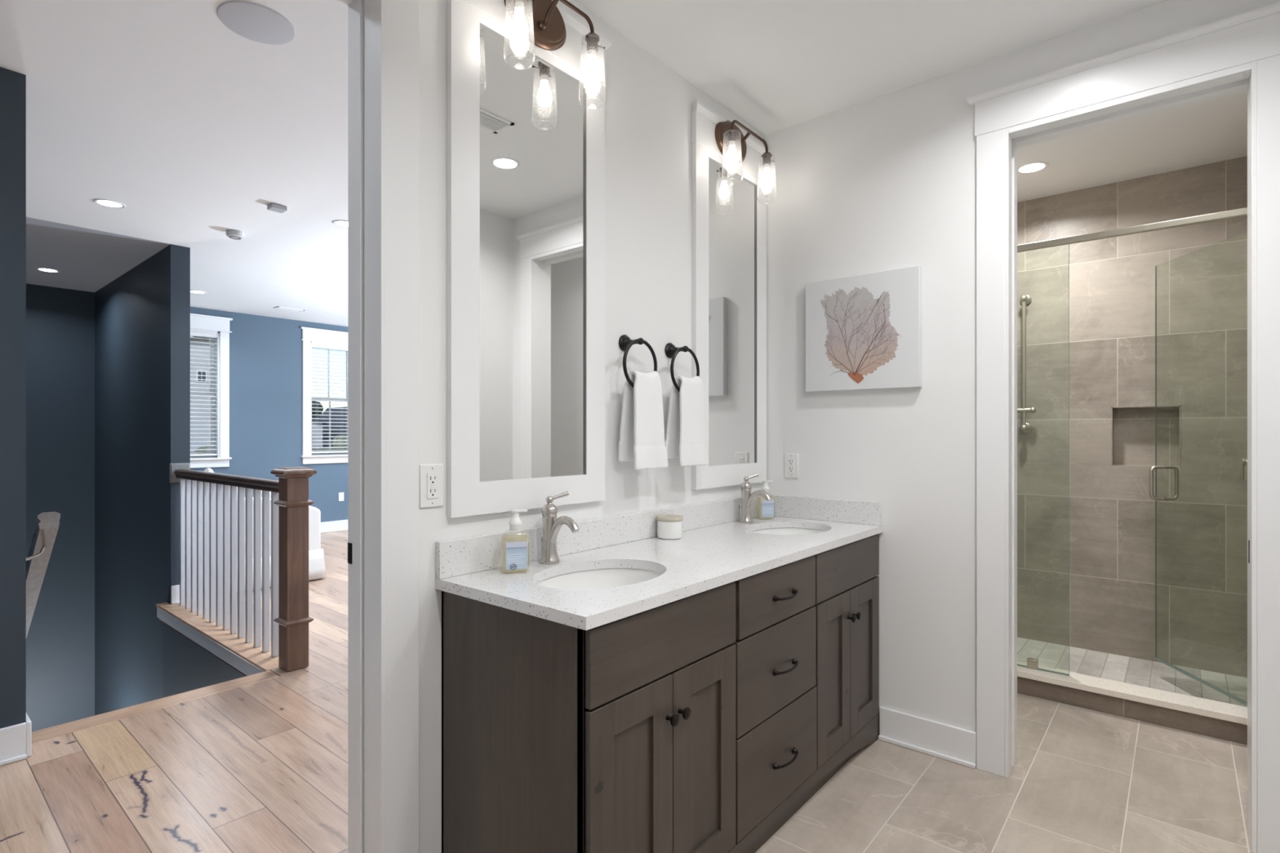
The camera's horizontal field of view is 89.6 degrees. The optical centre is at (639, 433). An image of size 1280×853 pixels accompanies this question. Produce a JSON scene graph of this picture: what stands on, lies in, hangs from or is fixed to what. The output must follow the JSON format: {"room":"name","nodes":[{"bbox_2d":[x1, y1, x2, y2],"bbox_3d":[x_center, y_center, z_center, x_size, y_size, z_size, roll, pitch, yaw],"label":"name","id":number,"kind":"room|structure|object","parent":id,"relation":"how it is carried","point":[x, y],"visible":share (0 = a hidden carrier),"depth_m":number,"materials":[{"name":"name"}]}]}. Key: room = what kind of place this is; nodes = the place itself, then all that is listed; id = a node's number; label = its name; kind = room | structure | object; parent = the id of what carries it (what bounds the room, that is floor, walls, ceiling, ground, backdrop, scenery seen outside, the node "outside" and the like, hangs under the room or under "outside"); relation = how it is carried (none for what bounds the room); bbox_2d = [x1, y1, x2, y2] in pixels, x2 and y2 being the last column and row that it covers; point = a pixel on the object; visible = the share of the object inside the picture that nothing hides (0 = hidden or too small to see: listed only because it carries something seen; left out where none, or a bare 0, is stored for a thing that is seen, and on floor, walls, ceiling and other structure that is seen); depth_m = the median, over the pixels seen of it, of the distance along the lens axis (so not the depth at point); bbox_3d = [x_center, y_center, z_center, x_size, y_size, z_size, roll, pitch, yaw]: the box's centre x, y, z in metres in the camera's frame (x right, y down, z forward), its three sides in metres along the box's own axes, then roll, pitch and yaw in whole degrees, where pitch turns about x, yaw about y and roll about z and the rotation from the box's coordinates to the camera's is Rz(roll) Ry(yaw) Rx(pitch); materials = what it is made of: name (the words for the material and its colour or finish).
{"room":"bathroom","nodes":[
{"label":"bathroom","id":0,"kind":"room"},
{"bbox_2d":[0,66,26,728],"bbox_3d":[-5.365,1.378,3.065,5.040,5.644,2.997,0,0,40],"label":"wall","id":1,"kind":"structure","parent":0,"point":[12,83],"depth_m":2.56,"materials":[{"name":"paint"}]},
{"bbox_2d":[0,722,26,765],"bbox_3d":[-3.424,1.230,1.436,0.028,0.140,2.997,0,0,40],"label":"baseboard","id":2,"kind":"structure","parent":1,"relation":"attached to","point":[12,738],"depth_m":2.55,"materials":[{"name":"white paint"}]},
{"bbox_2d":[26,713,31,757],"bbox_3d":[-2.515,1.230,2.639,0.154,0.140,0.015,0,0,40],"label":"baseboard","id":3,"kind":"structure","parent":1,"relation":"attached to","point":[28,724],"depth_m":2.59,"materials":[{"name":"white paint"}]},
{"bbox_2d":[26,511,60,637],"bbox_3d":[-3.956,1.720,3.920,3.700,2.772,0.123,0,0,40],"label":"wall rail","id":4,"kind":"object","parent":1,"relation":"attached to","point":[46,526],"visible":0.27,"depth_m":2.87,"materials":[{"name":"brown wood"}]},
{"bbox_2d":[26,283,94,732],"bbox_3d":[-5.958,1.378,6.294,0.220,5.644,1.188,0,0,40],"label":"wall","id":5,"kind":"structure","parent":0,"point":[60,322],"depth_m":6.39,"materials":[{"name":"paint"}]},
{"bbox_2d":[94,244,246,715],"bbox_3d":[-3.805,1.378,5.149,4.790,5.644,0.175,0,0,40],"label":"wall","id":6,"kind":"structure","parent":0,"point":[142,317],"depth_m":5.45,"materials":[{"name":"paint"}]},
{"bbox_2d":[170,584,179,604],"bbox_3d":[-3.522,1.230,4.944,0.028,0.140,0.125,0,0,40],"label":"baseboard","id":7,"kind":"structure","parent":6,"relation":"attached to","point":[175,590],"depth_m":4.92,"materials":[{"name":"white paint"}]},
{"bbox_2d":[169,462,190,483],"bbox_3d":[-3.529,0.300,4.943,0.017,0.148,0.132,0,0,40],"label":"block","id":8,"kind":"object","parent":6,"relation":"attached to","point":[173,467],"visible":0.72,"depth_m":4.92,"materials":[{"name":"grey wood"}]},
{"bbox_2d":[190,306,347,522],"bbox_3d":[-3.905,-0.022,8.881,0.160,2.844,5.415,0,0,40],"label":"wall","id":9,"kind":"structure","parent":0,"point":[265,353],"depth_m":7.95,"materials":[{"name":"blue paint"}]},
{"bbox_2d":[190,313,232,467],"bbox_3d":[-5.155,-0.486,7.348,0.195,1.753,0.844,0,0,40],"label":"window","id":10,"kind":"structure","parent":9,"relation":"in","point":[220,326],"depth_m":7.55,"materials":[{"name":"white paint"}]},
{"bbox_2d":[190,330,217,456],"bbox_3d":[-5.142,-0.460,7.337,0.056,1.430,0.556,0,0,40],"label":"window blind","id":11,"kind":"object","parent":10,"relation":"attached to","point":[193,333],"visible":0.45,"depth_m":7.43,"materials":[{"name":"white plastic"}]},
{"bbox_2d":[300,326,347,464],"bbox_3d":[-4.113,-0.486,8.589,0.195,1.753,0.844,0,0,40],"label":"window","id":12,"kind":"structure","parent":9,"relation":"in","point":[309,335],"depth_m":8.34,"materials":[{"name":"white paint"}]},
{"bbox_2d":[311,342,347,453],"bbox_3d":[-4.100,-0.460,8.578,0.056,1.430,0.556,0,0,40],"label":"window blind","id":13,"kind":"object","parent":12,"relation":"attached to","point":[313,345],"visible":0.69,"depth_m":8.54,"materials":[{"name":"white plastic"}]},
{"bbox_2d":[320,520,347,533],"bbox_3d":[-3.833,1.230,8.820,0.028,0.140,5.415,0,0,40],"label":"baseboard","id":14,"kind":"structure","parent":9,"relation":"attached to","point":[341,525],"depth_m":8.55,"materials":[{"name":"white paint"}]},
{"bbox_2d":[338,492,343,501],"bbox_3d":[-4.003,0.846,8.634,0.007,0.116,0.072,0,0,40],"label":"wall outlet","id":15,"kind":"object","parent":9,"relation":"attached to","point":[340,494],"visible":1,"depth_m":8.63,"materials":[{"name":"white plastic"}]},
{"bbox_2d":[418,0,763,852],"bbox_3d":[-0.748,-0.072,1.622,0.139,2.744,4.423,0,0,40],"label":"wall","id":16,"kind":"structure","parent":0,"point":[648,105],"depth_m":2.30,"materials":[{"name":"white paint"}]},
{"bbox_2d":[337,0,418,852],"bbox_3d":[-0.947,-0.003,1.381,0.179,2.605,0.960,0,0,40],"label":"door frame","id":17,"kind":"structure","parent":16,"relation":"in","point":[383,35],"depth_m":1.65,"materials":[{"name":"white paint"}]},
{"bbox_2d":[419,463,443,508],"bbox_3d":[-0.559,0.140,1.732,0.010,0.116,0.072,0,0,40],"label":"wall outlet","id":18,"kind":"object","parent":16,"relation":"attached to","point":[431,476],"visible":1,"depth_m":1.73,"materials":[{"name":"white plastic"}]},
{"bbox_2d":[426,472,438,498],"bbox_3d":[-0.557,0.140,1.730,0.003,0.068,0.033,0,0,40],"label":"receptacle","id":19,"kind":"object","parent":18,"relation":"attached to","point":[432,477],"depth_m":1.73,"materials":[{"name":"white plastic"}]},
{"bbox_2d":[446,0,612,518],"bbox_3d":[-0.319,-0.564,1.992,0.040,1.587,0.648,0,0,40],"label":"framed mirror","id":20,"kind":"object","parent":16,"relation":"attached to","point":[526,158],"visible":0.93,"depth_m":1.95,"materials":[{"name":"white paint"}]},
{"bbox_2d":[480,24,584,481],"bbox_3d":[-0.325,-0.515,2.000,0.004,1.309,0.434,0,0,40],"label":"mirror glass","id":21,"kind":"object","parent":20,"relation":"attached to","point":[532,118],"depth_m":1.98,"materials":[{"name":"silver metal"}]},
{"bbox_2d":[503,0,605,108],"bbox_3d":[-0.266,-1.206,1.936,0.144,0.330,0.379,0,0,40],"label":"vanity light","id":22,"kind":"object","parent":20,"relation":"attached to","point":[540,22],"visible":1,"depth_m":1.97,"materials":[{"name":"brown metal"}]},
{"bbox_2d":[513,0,534,6],"bbox_3d":[-0.338,-1.232,1.806,0.045,0.054,0.084,0,0,40],"label":"socket","id":23,"kind":"object","parent":22,"relation":"attached to","point":[517,2],"depth_m":1.80,"materials":[{"name":"black metal"}]},
{"bbox_2d":[585,32,604,53],"bbox_3d":[-0.150,-1.232,2.030,0.045,0.054,0.084,0,0,40],"label":"socket","id":24,"kind":"object","parent":22,"relation":"attached to","point":[592,39],"depth_m":2.02,"materials":[{"name":"black metal"}]},
{"bbox_2d":[435,495,765,578],"bbox_3d":[0.030,0.342,2.424,0.020,0.100,1.792,0,0,40],"label":"backsplash","id":25,"kind":"structure","parent":16,"relation":"attached to","point":[471,554],"depth_m":2.15,"materials":[{"name":"stone"}]},
{"bbox_2d":[618,334,657,387],"bbox_3d":[-0.023,-0.255,2.307,0.089,0.207,0.185,0,0,40],"label":"towel ring","id":26,"kind":"object","parent":16,"relation":"attached to","point":[625,343],"visible":0.88,"depth_m":2.30,"materials":[{"name":"black metal"}]},
{"bbox_2d":[617,370,667,470],"bbox_3d":[0.009,-0.052,2.307,0.094,0.354,0.190,0,0,40],"label":"hand towel","id":27,"kind":"object","parent":26,"relation":"hanging from","point":[642,433],"visible":1,"depth_m":2.27,"materials":[{"name":"white fabric"}]},
{"bbox_2d":[664,342,699,391],"bbox_3d":[0.151,-0.255,2.513,0.089,0.207,0.185,0,0,40],"label":"towel ring","id":28,"kind":"object","parent":16,"relation":"attached to","point":[671,351],"visible":0.9,"depth_m":2.51,"materials":[{"name":"black metal"}]},
{"bbox_2d":[665,375,708,466],"bbox_3d":[0.182,-0.052,2.511,0.095,0.354,0.188,0,0,40],"label":"hand towel","id":29,"kind":"object","parent":28,"relation":"hanging from","point":[686,435],"visible":1,"depth_m":2.48,"materials":[{"name":"white fabric"}]},
{"bbox_2d":[691,100,771,489],"bbox_3d":[0.416,-0.564,2.867,0.040,1.587,0.615,0,0,40],"label":"framed mirror","id":30,"kind":"object","parent":16,"relation":"attached to","point":[729,223],"visible":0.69,"depth_m":2.85,"materials":[{"name":"white paint"}]},
{"bbox_2d":[708,158,755,466],"bbox_3d":[0.413,-0.515,2.878,0.004,1.309,0.410,0,0,40],"label":"mirror glass","id":31,"kind":"object","parent":30,"relation":"attached to","point":[731,208],"depth_m":2.87,"materials":[{"name":"silver metal"}]},
{"bbox_2d":[715,120,777,204],"bbox_3d":[0.452,-1.206,2.793,0.144,0.330,0.379,0,0,40],"label":"vanity light","id":32,"kind":"object","parent":30,"relation":"attached to","point":[731,141],"visible":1,"depth_m":2.77,"materials":[{"name":"brown metal"}]},
{"bbox_2d":[726,128,740,142],"bbox_3d":[0.381,-1.232,2.662,0.045,0.054,0.084,0,0,40],"label":"socket","id":33,"kind":"object","parent":32,"relation":"attached to","point":[731,133],"depth_m":2.65,"materials":[{"name":"black metal"}]},
{"bbox_2d":[761,151,774,165],"bbox_3d":[0.568,-1.232,2.886,0.045,0.054,0.084,0,0,40],"label":"socket","id":34,"kind":"object","parent":32,"relation":"attached to","point":[766,156],"depth_m":2.87,"materials":[{"name":"black metal"}]},
{"bbox_2d":[0,0,1247,326],"bbox_3d":[-1.370,-1.494,4.022,10.170,0.100,9.600,0,0,40],"label":"ceiling","id":35,"kind":"structure","parent":0,"point":[159,109],"depth_m":2.86,"materials":[{"name":"white paint"}]},
{"bbox_2d":[35,267,60,272],"bbox_3d":[-5.220,-1.441,5.680,0.158,0.005,0.158,0,0,40],"label":"recessed light","id":36,"kind":"object","parent":35,"relation":"in","point":[44,269],"visible":1,"depth_m":5.68,"materials":[{"name":"white plastic"}]},
{"bbox_2d":[93,199,125,208],"bbox_3d":[-3.323,-1.441,4.036,0.158,0.005,0.158,0,0,40],"label":"recessed light","id":37,"kind":"object","parent":35,"relation":"in","point":[105,202],"visible":1,"depth_m":4.03,"materials":[{"name":"white plastic"}]},
{"bbox_2d":[190,289,206,293],"bbox_3d":[-4.501,-1.441,6.553,0.158,0.005,0.158,0,0,40],"label":"recessed light","id":38,"kind":"object","parent":35,"relation":"in","point":[191,291],"visible":0.92,"depth_m":6.54,"materials":[{"name":"white plastic"}]},
{"bbox_2d":[226,229,244,239],"bbox_3d":[-2.896,-1.421,4.607,0.112,0.044,0.112,0,0,40],"label":"smoke detector","id":39,"kind":"object","parent":35,"relation":"attached to","point":[232,233],"visible":1,"depth_m":4.57,"materials":[{"name":"grey plastic"}]},
{"bbox_2d":[216,0,296,44],"bbox_3d":[-1.346,-1.440,2.265,0.240,0.006,0.240,0,0,40],"label":"ceiling speaker","id":40,"kind":"object","parent":35,"relation":"attached to","point":[253,21],"visible":1,"depth_m":2.25,"materials":[{"name":"grey plastic"}]},
{"bbox_2d":[266,202,287,213],"bbox_3d":[-2.299,-1.429,4.081,0.080,0.027,0.090,0,0,40],"label":"ceiling sensor","id":41,"kind":"object","parent":35,"relation":"attached to","point":[272,206],"visible":1,"depth_m":4.07,"materials":[{"name":"grey plastic"}]},
{"bbox_2d":[273,306,305,311],"bbox_3d":[-4.058,-1.440,7.453,0.120,0.006,0.300,0,0,40],"label":"ceiling vent","id":42,"kind":"object","parent":35,"relation":"in","point":[277,307],"visible":1,"depth_m":7.43,"materials":[{"name":"white plastic"}]},
{"bbox_2d":[332,220,347,227],"bbox_3d":[-2.027,-1.441,4.429,0.158,0.005,0.158,0,0,40],"label":"recessed light","id":43,"kind":"object","parent":35,"relation":"in","point":[344,224],"visible":0.63,"depth_m":4.41,"materials":[{"name":"white plastic"}]},
{"bbox_2d":[1017,161,1048,173],"bbox_3d":[2.124,-1.441,3.492,0.158,0.005,0.158,0,0,40],"label":"recessed light","id":44,"kind":"object","parent":35,"relation":"in","point":[1035,166],"visible":0.95,"depth_m":3.49,"materials":[{"name":"white plastic"}]},
{"bbox_2d":[0,530,1253,852],"bbox_3d":[-1.370,1.345,4.022,9.970,0.150,9.600,0,0,40],"label":"floor","id":45,"kind":"structure","parent":0,"point":[260,766],"depth_m":2.40,"materials":[{"name":"brown wood"}]},
{"bbox_2d":[31,670,279,742],"bbox_3d":[-2.305,1.315,3.111,0.140,0.034,1.008,0,0,40],"label":"stair nosing","id":46,"kind":"structure","parent":45,"relation":"attached to","point":[87,722],"depth_m":3.06,"materials":[{"name":"brown wood"}]},
{"bbox_2d":[155,602,279,675],"bbox_3d":[-2.805,1.349,4.295,2.150,0.102,0.197,0,0,40],"label":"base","id":47,"kind":"structure","parent":45,"relation":"attached to","point":[249,660],"depth_m":4.11,"materials":[{"name":"brown wood"}]},
{"bbox_2d":[179,478,185,605],"bbox_3d":[-3.458,0.817,4.871,0.032,0.960,0.032,0,0,40],"label":"baluster","id":48,"kind":"object","parent":47,"relation":"on","point":[182,482],"visible":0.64,"depth_m":4.86,"materials":[{"name":"grey wood"}]},
{"bbox_2d":[185,479,191,608],"bbox_3d":[-3.356,0.817,4.785,0.032,0.960,0.032,0,0,40],"label":"baluster","id":49,"kind":"object","parent":47,"relation":"on","point":[188,482],"visible":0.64,"depth_m":4.77,"materials":[{"name":"grey wood"}]},
{"bbox_2d":[191,480,196,612],"bbox_3d":[-3.254,0.817,4.699,0.032,0.960,0.032,0,0,40],"label":"baluster","id":50,"kind":"object","parent":47,"relation":"on","point":[193,483],"visible":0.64,"depth_m":4.69,"materials":[{"name":"grey wood"}]},
{"bbox_2d":[196,480,203,615],"bbox_3d":[-3.151,0.817,4.614,0.032,0.960,0.032,0,0,40],"label":"baluster","id":51,"kind":"object","parent":47,"relation":"on","point":[199,484],"visible":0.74,"depth_m":4.60,"materials":[{"name":"grey wood"}]},
{"bbox_2d":[203,481,208,618],"bbox_3d":[-3.049,0.817,4.528,0.032,0.960,0.032,0,0,40],"label":"baluster","id":52,"kind":"object","parent":47,"relation":"on","point":[206,485],"visible":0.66,"depth_m":4.51,"materials":[{"name":"grey wood"}]},
{"bbox_2d":[208,482,216,622],"bbox_3d":[-2.947,0.817,4.442,0.032,0.960,0.032,0,0,40],"label":"baluster","id":53,"kind":"object","parent":47,"relation":"on","point":[212,486],"visible":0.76,"depth_m":4.43,"materials":[{"name":"grey wood"}]},
{"bbox_2d":[216,484,222,626],"bbox_3d":[-2.845,0.817,4.356,0.032,0.960,0.032,0,0,40],"label":"baluster","id":54,"kind":"object","parent":47,"relation":"on","point":[219,486],"visible":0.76,"depth_m":4.34,"materials":[{"name":"grey wood"}]},
{"bbox_2d":[222,484,230,630],"bbox_3d":[-2.743,0.817,4.270,0.032,0.960,0.032,0,0,40],"label":"baluster","id":55,"kind":"object","parent":47,"relation":"on","point":[226,489],"visible":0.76,"depth_m":4.26,"materials":[{"name":"grey wood"}]},
{"bbox_2d":[230,485,237,634],"bbox_3d":[-2.640,0.817,4.185,0.032,0.960,0.032,0,0,40],"label":"baluster","id":56,"kind":"object","parent":47,"relation":"on","point":[233,490],"visible":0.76,"depth_m":4.17,"materials":[{"name":"grey wood"}]},
{"bbox_2d":[237,486,244,638],"bbox_3d":[-2.538,0.817,4.099,0.032,0.960,0.032,0,0,40],"label":"baluster","id":57,"kind":"object","parent":47,"relation":"on","point":[241,491],"visible":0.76,"depth_m":4.09,"materials":[{"name":"grey wood"}]},
{"bbox_2d":[245,488,253,643],"bbox_3d":[-2.436,0.817,4.013,0.032,0.960,0.032,0,0,40],"label":"baluster","id":58,"kind":"object","parent":47,"relation":"on","point":[249,492],"visible":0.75,"depth_m":4.00,"materials":[{"name":"grey wood"}]},
{"bbox_2d":[253,488,261,647],"bbox_3d":[-2.333,0.817,3.927,0.032,0.960,0.032,0,0,40],"label":"baluster","id":59,"kind":"object","parent":47,"relation":"on","point":[257,493],"visible":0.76,"depth_m":3.92,"materials":[{"name":"grey wood"}]},
{"bbox_2d":[262,490,269,652],"bbox_3d":[-2.231,0.817,3.841,0.032,0.960,0.032,0,0,40],"label":"baluster","id":60,"kind":"object","parent":47,"relation":"on","point":[265,495],"visible":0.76,"depth_m":3.83,"materials":[{"name":"grey wood"}]},
{"bbox_2d":[271,491,279,657],"bbox_3d":[-2.129,0.817,3.756,0.032,0.960,0.032,0,0,40],"label":"baluster","id":61,"kind":"object","parent":47,"relation":"on","point":[274,495],"visible":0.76,"depth_m":3.74,"materials":[{"name":"grey wood"}]},
{"bbox_2d":[244,497,326,591],"bbox_3d":[-3.953,0.873,6.101,2.200,0.825,0.954,0,0,40],"label":"slipcovered sofa","id":62,"kind":"object","parent":45,"relation":"on","point":[317,570],"visible":0.15,"depth_m":5.68,"materials":[{"name":"white fabric"}]},
{"bbox_2d":[203,467,213,472],"bbox_3d":[-3.918,0.494,5.847,0.120,0.408,0.408,0,0,-40],"label":"throw pillow","id":63,"kind":"object","parent":62,"relation":"on","point":[208,469],"visible":0.06,"depth_m":5.83,"materials":[{"name":"white fabric"}]},
{"bbox_2d":[271,466,316,671],"bbox_3d":[-1.927,0.743,3.586,0.175,1.110,0.175,0,0,40],"label":"newel post","id":64,"kind":"object","parent":45,"relation":"on","point":[294,502],"visible":1,"depth_m":3.54,"materials":[{"name":"brown wood"}]},
{"bbox_2d":[174,468,279,493],"bbox_3d":[-2.748,0.302,4.275,2.025,0.067,0.062,0,0,40],"label":"handrail","id":65,"kind":"object","parent":64,"relation":"attached to","point":[258,483],"visible":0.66,"depth_m":4.15,"materials":[{"name":"brown wood"}]},
{"bbox_2d":[441,533,879,852],"bbox_3d":[0.253,0.861,2.244,0.593,0.879,1.767,0,0,40],"label":"bathroom vanity","id":66,"kind":"object","parent":45,"relation":"on","point":[704,722],"visible":0.91,"depth_m":1.69,"materials":[{"name":"brown wood"}]},
{"bbox_2d":[435,494,883,630],"bbox_3d":[0.242,0.356,2.246,0.572,0.128,1.792,0,0,40],"label":"countertop","id":67,"kind":"structure","parent":66,"relation":"on","point":[714,549],"depth_m":2.00,"materials":[{"name":"stone"}]},
{"bbox_2d":[501,509,529,573],"bbox_3d":[-0.353,0.303,1.826,0.078,0.176,0.054,0,0,-18],"label":"soap bottle","id":68,"kind":"object","parent":67,"relation":"on","point":[516,552],"visible":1,"depth_m":1.81,"materials":[{"name":"clear plastic"}]},
{"bbox_2d":[507,553,524,564],"bbox_3d":[-0.346,0.350,1.801,0.048,0.028,0.001,0,0,-18],"label":"print","id":69,"kind":"object","parent":68,"relation":"attached to","point":[520,553],"depth_m":1.80},
{"bbox_2d":[539,491,578,564],"bbox_3d":[-0.235,0.284,1.938,0.159,0.215,0.083,0,0,40],"label":"faucet","id":70,"kind":"object","parent":67,"relation":"on","point":[552,525],"visible":1,"depth_m":1.94,"materials":[{"name":"silver metal"}]},
{"bbox_2d":[536,568,662,589],"bbox_3d":[-0.109,0.499,1.817,0.363,0.154,0.482,0,0,40],"label":"undermount sink","id":71,"kind":"object","parent":67,"relation":"in","point":[611,577],"visible":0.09,"depth_m":1.99,"materials":[{"name":"white ceramic"}]},
{"bbox_2d":[656,514,683,539],"bbox_3d":[0.112,0.350,2.423,0.101,0.082,0.101,0,0,40],"label":"lidded jar","id":72,"kind":"object","parent":67,"relation":"on","point":[669,526],"visible":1,"depth_m":2.38,"materials":[{"name":"white ceramic"}]},
{"bbox_2d":[738,473,771,523],"bbox_3d":[0.508,0.284,2.823,0.159,0.215,0.083,0,0,40],"label":"faucet","id":73,"kind":"object","parent":67,"relation":"on","point":[747,498],"visible":1,"depth_m":2.82,"materials":[{"name":"silver metal"}]},
{"bbox_2d":[757,480,774,519],"bbox_3d":[0.578,0.303,2.962,0.079,0.176,0.053,0,0,-12],"label":"soap bottle","id":74,"kind":"object","parent":67,"relation":"on","point":[767,507],"visible":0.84,"depth_m":2.94,"materials":[{"name":"clear plastic"}]},
{"bbox_2d":[751,527,825,534],"bbox_3d":[0.620,0.499,2.686,0.363,0.154,0.482,0,0,40],"label":"undermount sink","id":75,"kind":"object","parent":67,"relation":"in","point":[788,531],"visible":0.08,"depth_m":2.87,"materials":[{"name":"white ceramic"}]},
{"bbox_2d":[1017,661,1247,744],"bbox_3d":[2.150,1.240,3.087,1.283,0.117,0.150,0,0,40],"label":"shower curb","id":76,"kind":"object","parent":45,"relation":"on","point":[1213,718],"visible":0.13,"depth_m":2.93,"materials":[{"name":"tile"}]},
{"bbox_2d":[1017,244,1069,675],"bbox_3d":[1.880,0.128,3.324,0.562,2.106,0.024,0,0,40],"label":"glass panel","id":77,"kind":"object","parent":76,"relation":"on","point":[1032,663],"visible":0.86,"depth_m":3.14,"materials":[{"name":"grey"}]},
{"bbox_2d":[763,0,1279,732],"bbox_3d":[1.380,-0.072,2.548,1.929,2.744,0.132,0,0,40],"label":"wall","id":78,"kind":"structure","parent":0,"point":[888,181],"depth_m":2.67,"materials":[{"name":"white paint"}]},
{"bbox_2d":[784,453,798,478],"bbox_3d":[0.710,0.150,3.018,0.072,0.116,0.010,0,0,40],"label":"wall outlet","id":79,"kind":"object","parent":78,"relation":"attached to","point":[791,460],"visible":1,"depth_m":3.02,"materials":[{"name":"white plastic"}]},
{"bbox_2d":[787,458,794,473],"bbox_3d":[0.708,0.150,3.017,0.033,0.068,0.003,0,0,40],"label":"receptacle","id":80,"kind":"object","parent":79,"relation":"attached to","point":[790,461],"depth_m":3.02,"materials":[{"name":"white plastic"}]},
{"bbox_2d":[805,265,921,392],"bbox_3d":[0.956,-0.438,2.792,0.500,0.496,0.038,0,0,40],"label":"picture","id":81,"kind":"object","parent":78,"relation":"attached to","point":[864,331],"visible":1,"depth_m":2.76,"materials":[{"name":"white"}]},
{"bbox_2d":[820,286,898,375],"bbox_3d":[0.942,-0.443,2.781,0.348,0.399,0.001,0,0,40],"label":"print","id":82,"kind":"object","parent":81,"relation":"attached to","point":[838,348],"depth_m":2.78},
{"bbox_2d":[878,706,976,768],"bbox_3d":[1.163,1.232,2.626,0.376,0.135,0.028,0,0,40],"label":"baseboard","id":83,"kind":"structure","parent":78,"relation":"attached to","point":[947,742],"depth_m":2.62,"materials":[{"name":"white paint"}]},
{"bbox_2d":[966,1,1279,852],"bbox_3d":[1.695,-0.004,2.274,0.952,2.609,0.183,0,0,40],"label":"door frame","id":84,"kind":"structure","parent":78,"relation":"in","point":[1239,53],"depth_m":2.26,"materials":[{"name":"white paint"}]},
{"bbox_2d":[1017,155,1247,677],"bbox_3d":[2.728,-0.072,3.775,1.485,2.744,0.100,0,0,40],"label":"wall","id":85,"kind":"structure","parent":0,"point":[1202,268],"depth_m":3.64,"materials":[{"name":"tile"}]},
{"bbox_2d":[1017,294,1036,432],"bbox_3d":[2.349,-0.431,3.973,0.170,0.855,0.082,0,0,40],"label":"slide bar","id":86,"kind":"object","parent":85,"relation":"attached to","point":[1024,300],"visible":0.86,"depth_m":3.94,"materials":[{"name":"silver metal"}]},
{"bbox_2d":[1111,405,1180,466],"bbox_3d":[2.865,0.013,3.652,0.307,0.337,0.092,0,0,40],"label":"niche","id":87,"kind":"object","parent":85,"relation":"attached to","point":[1179,406],"visible":0.91,"depth_m":3.69,"materials":[{"name":"tile"}]},
{"bbox_3d":[2.408,-0.072,3.394,1.485,2.744,0.895,0,0,40],"label":"wall","id":88,"kind":"structure","parent":0,"visible":0},
{"bbox_2d":[1017,207,1247,252],"bbox_3d":[2.155,-0.944,3.093,1.283,0.035,0.024,0,0,40],"label":"header bar","id":89,"kind":"object","parent":88,"relation":"attached to","point":[1241,212],"visible":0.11,"depth_m":2.96,"materials":[{"name":"silver metal"}]},
{"bbox_2d":[1149,266,1247,706],"bbox_3d":[2.658,0.151,3.024,0.137,2.053,0.689,0,0,6],"label":"shower glass door","id":90,"kind":"structure","parent":88,"relation":"attached to","point":[1175,496],"depth_m":3.31,"materials":[{"name":"grey"}]},
{"bbox_2d":[1240,457,1247,479],"bbox_3d":[2.913,0.150,3.064,0.086,0.140,0.110,0,0,40],"label":"shower valve","id":91,"kind":"object","parent":88,"relation":"attached to","point":[1244,462],"visible":0.45,"depth_m":3.08,"materials":[{"name":"silver metal"}]},
{"label":"outside","id":92,"kind":"structure","parent":0,"visible":0},
{"bbox_3d":[-37.741,4.600,70.841,131.100,0.200,180.000,0,0,40],"label":"ground","id":93,"kind":"structure","parent":92,"visible":0},
{"bbox_2d":[190,336,210,452],"bbox_3d":[-32.681,-1.000,45.837,9.800,11.000,9.800,0,0,40],"label":"house","id":94,"kind":"structure","parent":93,"relation":"on","point":[196,340],"depth_m":42.86,"materials":[{"name":"grey"}]},
{"bbox_2d":[194,434,346,452],"bbox_3d":[-15.312,2.450,31.559,2.966,4.813,11.436,0,0,40],"label":"hedge","id":95,"kind":"object","parent":93,"relation":"on","point":[334,438],"visible":0.02,"depth_m":32.12,"materials":[{"name":"green plant"}]},
{"bbox_2d":[311,400,323,417],"bbox_3d":[-43.244,-0.061,81.632,5.009,9.138,5.066,0,0,40],"label":"tree","id":96,"kind":"object","parent":93,"relation":"on","point":[313,402],"visible":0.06,"depth_m":81.54,"materials":[{"name":"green plant"}]},
{"bbox_2d":[311,417,328,447],"bbox_3d":[-36.409,0.900,60.062,9.800,7.200,10.200,0,0,40],"label":"house","id":97,"kind":"structure","parent":93,"relation":"on","point":[313,420],"depth_m":60.37,"materials":[{"name":"grey"}]},
{"bbox_2d":[318,406,346,447],"bbox_3d":[-29.351,0.900,64.582,8.800,7.200,4.400,0,0,40],"label":"house","id":98,"kind":"structure","parent":93,"relation":"on","point":[326,409],"depth_m":63.50,"materials":[{"name":"grey"}]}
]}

